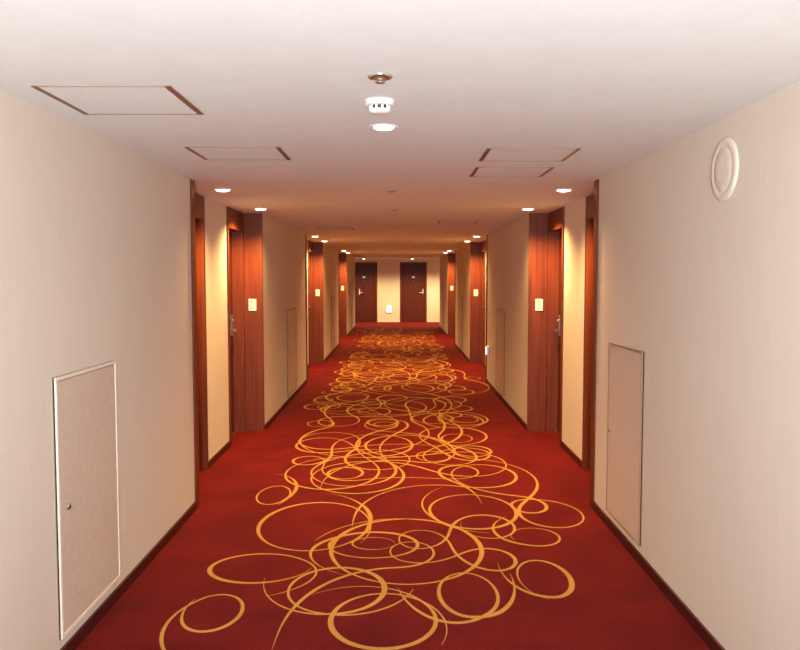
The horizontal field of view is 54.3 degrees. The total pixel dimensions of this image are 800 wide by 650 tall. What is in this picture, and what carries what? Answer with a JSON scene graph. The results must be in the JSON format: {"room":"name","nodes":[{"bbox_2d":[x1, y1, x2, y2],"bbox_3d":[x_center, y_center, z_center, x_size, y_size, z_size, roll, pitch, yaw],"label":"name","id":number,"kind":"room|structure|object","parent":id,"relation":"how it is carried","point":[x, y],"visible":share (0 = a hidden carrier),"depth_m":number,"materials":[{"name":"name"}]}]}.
{"room":"hotel corridor","nodes":[
{"label":"hotel corridor","id":0,"kind":"room"},
{"bbox_2d":[0,89,354,649],"bbox_3d":[-4.238,-0.153,10.399,5.578,2.295,30.800,0,3,0],"label":"wall","id":1,"kind":"structure","parent":0,"point":[95,233],"depth_m":3.83,"materials":[{"name":"paint"}]},
{"bbox_2d":[52,360,120,639],"bbox_3d":[-1.418,0.748,3.583,0.026,1.105,0.690,0,3,0],"label":"access panel","id":2,"kind":"object","parent":1,"relation":"attached to","point":[85,420],"visible":1,"depth_m":3.52,"materials":[{"name":"paint"}]},
{"bbox_2d":[195,193,208,469],"bbox_3d":[-1.751,0.111,6.022,0.252,2.294,1.082,0,3,0],"label":"door","id":3,"kind":"structure","parent":1,"relation":"in","point":[199,200],"depth_m":6.51,"materials":[{"name":"brown wood"}]},
{"bbox_2d":[60,326,354,649],"bbox_3d":[-1.543,0.962,10.473,0.212,0.060,30.800,0,3,0],"label":"baseboard","id":4,"kind":"structure","parent":1,"relation":"attached to","point":[101,611],"depth_m":4.30,"materials":[{"name":"brown wood"}]},
{"bbox_2d":[226,206,245,445],"bbox_3d":[-1.756,0.003,7.815,0.252,2.294,0.770,0,3,0],"label":"door","id":5,"kind":"structure","parent":1,"relation":"in","point":[234,219],"depth_m":8.12,"materials":[{"name":"brown wood"}]},
{"bbox_2d":[249,299,255,310],"bbox_3d":[-1.548,-0.210,8.181,0.080,0.125,0.015,0,3,0],"label":"plate","id":6,"kind":"object","parent":1,"relation":"attached to","point":[252,302],"visible":1,"depth_m":8.18,"materials":[{"name":"white plastic"}]},
{"bbox_2d":[190,179,346,508],"bbox_3d":[-1.542,-0.137,10.131,0.212,2.295,22.790,0,3,0],"label":"trim","id":7,"kind":"structure","parent":1,"relation":"attached to","point":[253,223],"depth_m":8.21,"materials":[{"name":"brown wood"}]},
{"bbox_2d":[287,308,296,395],"bbox_3d":[-1.436,0.337,10.411,0.026,1.105,0.850,0,3,0],"label":"attic access hatch","id":8,"kind":"object","parent":1,"relation":"attached to","point":[291,313],"visible":1,"depth_m":10.32,"materials":[{"name":"paint"}]},
{"bbox_2d":[308,241,313,366],"bbox_3d":[-1.773,-0.397,14.453,0.252,2.294,0.770,0,3,0],"label":"door","id":9,"kind":"structure","parent":1,"relation":"in","point":[310,244],"depth_m":14.77,"materials":[{"name":"brown wood"}]},
{"bbox_2d":[331,296,334,348],"bbox_3d":[-1.453,-0.061,17.023,0.026,1.105,0.800,0,3,0],"label":"access panel","id":10,"kind":"object","parent":1,"relation":"attached to","point":[332,298],"visible":1,"depth_m":16.78,"materials":[{"name":"metal"}]},
{"bbox_2d":[339,292,339,326],"bbox_3d":[-1.790,-0.797,21.091,0.252,2.294,0.770,0,3,0],"label":"door","id":11,"kind":"structure","parent":1,"relation":"in","point":[339,292],"depth_m":21.47,"materials":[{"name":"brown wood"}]},
{"bbox_2d":[75,322,709,649],"bbox_3d":[-0.030,0.963,11.721,14.000,0.107,34.717,0,3,0],"label":"floor","id":12,"kind":"structure","parent":0,"point":[396,501],"depth_m":4.86,"materials":[{"name":"red carpet"}]},
{"bbox_2d":[355,260,439,319],"bbox_3d":[-0.074,-1.261,28.776,14.000,2.295,0.200,0,3,0],"label":"wall","id":13,"kind":"structure","parent":0,"point":[388,271],"depth_m":28.67,"materials":[{"name":"paint"}]},
{"bbox_2d":[355,262,376,321],"bbox_3d":[-1.329,-1.212,28.761,0.990,2.200,0.210,0,3,0],"label":"door","id":14,"kind":"structure","parent":13,"relation":"in","point":[365,272],"depth_m":28.72,"materials":[{"name":"brown wood"}]},
{"bbox_2d":[386,305,391,312],"bbox_3d":[-0.404,-0.587,28.699,0.200,0.260,0.034,0,3,0],"label":"light","id":15,"kind":"object","parent":13,"relation":"attached to","point":[389,307],"visible":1,"depth_m":28.69,"materials":[{"name":"white plastic"}]},
{"bbox_2d":[377,320,439,321],"bbox_3d":[-0.074,-0.144,28.737,14.000,0.070,0.012,0,3,0],"label":"baseboard","id":16,"kind":"structure","parent":13,"relation":"attached to","point":[377,320],"depth_m":28.73,"materials":[{"name":"beige wood"}]},
{"bbox_2d":[400,262,426,321],"bbox_3d":[0.491,-1.212,28.765,0.990,2.200,0.210,0,3,0],"label":"door","id":17,"kind":"structure","parent":13,"relation":"in","point":[413,275],"depth_m":28.72,"materials":[{"name":"brown wood"}]},
{"bbox_2d":[0,0,799,259],"bbox_3d":[-0.030,-1.439,11.835,14.000,0.100,34.200,0,3,0],"label":"ceiling","id":18,"kind":"structure","parent":0,"point":[620,82],"depth_m":2.73,"materials":[{"name":"paint"}]},
{"bbox_2d":[31,86,203,114],"bbox_3d":[-1.053,-0.854,2.976,0.490,0.004,0.470,0,3,0],"label":"access hatch","id":19,"kind":"object","parent":18,"relation":"in","point":[87,100],"depth_m":2.94,"materials":[{"name":"white paint"}]},
{"bbox_2d":[213,189,231,191],"bbox_3d":[-1.355,-1.028,5.966,0.142,0.016,0.142,0,3,0],"label":"recessed light","id":20,"kind":"object","parent":18,"relation":"in","point":[220,190],"depth_m":5.93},
{"bbox_2d":[185,147,290,159],"bbox_3d":[-0.866,-0.929,4.235,0.490,0.004,0.430,0,3,0],"label":"access hatch","id":21,"kind":"object","parent":18,"relation":"in","point":[206,153],"depth_m":4.22,"materials":[{"name":"white paint"}]},
{"bbox_2d":[316,227,353,229],"bbox_3d":[-0.882,-1.317,10.663,0.490,0.004,0.450,0,3,0],"label":"access hatch","id":22,"kind":"object","parent":18,"relation":"in","point":[320,228],"depth_m":10.61,"materials":[{"name":"white paint"}]},
{"bbox_2d":[365,97,393,114],"bbox_3d":[-0.078,-0.831,2.975,0.112,0.050,0.112,0,3,0],"label":"smoke detector","id":23,"kind":"object","parent":18,"relation":"attached to","point":[376,105],"visible":1,"depth_m":2.94,"materials":[{"name":"white plastic"}]},
{"bbox_2d":[368,73,392,83],"bbox_3d":[-0.067,-0.823,2.615,0.084,0.022,0.084,0,3,0],"label":"sprinkler","id":24,"kind":"object","parent":18,"relation":"attached to","point":[379,77],"depth_m":2.60,"materials":[{"name":"silver metal"}]},
{"bbox_2d":[369,124,398,130],"bbox_3d":[-0.072,-0.878,3.483,0.132,0.016,0.132,0,3,0],"label":"recessed light","id":25,"kind":"object","parent":18,"relation":"in","point":[382,127],"depth_m":3.45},
{"bbox_2d":[437,220,478,222],"bbox_3d":[0.691,-1.239,9.369,0.470,0.004,0.450,0,3,0],"label":"access hatch","id":26,"kind":"object","parent":18,"relation":"in","point":[440,221],"depth_m":9.29,"materials":[{"name":"white paint"}]},
{"bbox_2d":[469,167,554,176],"bbox_3d":[0.702,-0.974,4.972,0.480,0.004,0.440,0,3,0],"label":"access hatch","id":27,"kind":"object","parent":18,"relation":"in","point":[478,171],"depth_m":4.93,"materials":[{"name":"white paint"}]},
{"bbox_2d":[479,148,580,160],"bbox_3d":[0.699,-0.932,4.278,0.490,0.004,0.430,0,3,0],"label":"access hatch","id":28,"kind":"object","parent":18,"relation":"in","point":[491,154],"depth_m":4.25,"materials":[{"name":"white paint"}]},
{"bbox_2d":[555,189,572,191],"bbox_3d":[1.255,-1.028,5.972,0.142,0.016,0.142,0,3,0],"label":"recessed light","id":29,"kind":"object","parent":18,"relation":"in","point":[560,190],"depth_m":5.93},
{"bbox_2d":[440,81,799,649],"bbox_3d":[4.161,-0.154,10.420,5.624,2.295,30.800,0,3,0],"label":"wall","id":30,"kind":"structure","parent":0,"point":[708,288],"depth_m":3.50,"materials":[{"name":"paint"}]},
{"bbox_2d":[459,296,462,348],"bbox_3d":[1.319,-0.062,17.030,0.026,1.105,0.800,0,3,0],"label":"attic access hatch","id":31,"kind":"object","parent":30,"relation":"attached to","point":[460,298],"visible":1,"depth_m":17.01,"materials":[{"name":"paint"}]},
{"bbox_2d":[480,240,485,363],"bbox_3d":[1.653,-0.398,14.462,0.252,2.294,0.770,0,3,0],"label":"door","id":32,"kind":"structure","parent":30,"relation":"in","point":[483,244],"depth_m":14.78,"materials":[{"name":"brown wood"}]},
{"bbox_2d":[486,346,489,355],"bbox_3d":[1.323,0.391,11.798,0.043,0.140,0.180,0,3,0],"label":"night light","id":33,"kind":"object","parent":30,"relation":"attached to","point":[487,347],"visible":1,"depth_m":11.71,"materials":[{"name":"white plastic"}]},
{"bbox_2d":[496,308,504,394],"bbox_3d":[1.336,0.335,10.443,0.026,1.105,0.800,0,3,0],"label":"attic access hatch","id":34,"kind":"object","parent":30,"relation":"attached to","point":[500,313],"visible":1,"depth_m":10.37,"materials":[{"name":"paint"}]},
{"bbox_2d":[448,179,598,508],"bbox_3d":[1.444,-0.138,10.139,0.212,2.295,22.790,0,3,0],"label":"trim","id":35,"kind":"structure","parent":30,"relation":"attached to","point":[538,222],"depth_m":8.21,"materials":[{"name":"brown wood"}]},
{"bbox_2d":[535,299,542,310],"bbox_3d":[1.460,-0.210,8.188,0.080,0.125,0.015,0,3,0],"label":"plate","id":36,"kind":"object","parent":30,"relation":"attached to","point":[538,302],"visible":1,"depth_m":8.19,"materials":[{"name":"white plastic"}]},
{"bbox_2d":[545,207,564,445],"bbox_3d":[1.670,0.002,7.824,0.252,2.294,0.770,0,3,0],"label":"door","id":37,"kind":"structure","parent":30,"relation":"in","point":[556,219],"depth_m":8.13,"materials":[{"name":"brown wood"}]},
{"bbox_2d":[439,325,724,649],"bbox_3d":[1.443,0.961,10.480,0.212,0.060,30.800,0,3,0],"label":"baseboard","id":38,"kind":"structure","parent":30,"relation":"attached to","point":[693,621],"depth_m":4.30,"materials":[{"name":"brown wood"}]},
{"bbox_2d":[582,194,593,469],"bbox_3d":[1.675,0.111,6.031,0.252,2.294,1.082,0,3,0],"label":"door","id":39,"kind":"structure","parent":30,"relation":"in","point":[589,211],"depth_m":6.52,"materials":[{"name":"brown wood"}]},
{"bbox_2d":[606,342,644,545],"bbox_3d":[1.351,0.679,4.728,0.026,1.105,0.690,0,3,0],"label":"access panel","id":40,"kind":"object","parent":30,"relation":"attached to","point":[625,412],"visible":1,"depth_m":4.65,"materials":[{"name":"paint"}]},
{"bbox_2d":[710,137,738,201],"bbox_3d":[1.361,-0.653,3.280,0.013,0.268,0.268,0,3,0],"label":"air vent","id":41,"kind":"object","parent":30,"relation":"attached to","point":[725,160],"visible":1,"depth_m":3.26,"materials":[{"name":"plastic"}]}
]}

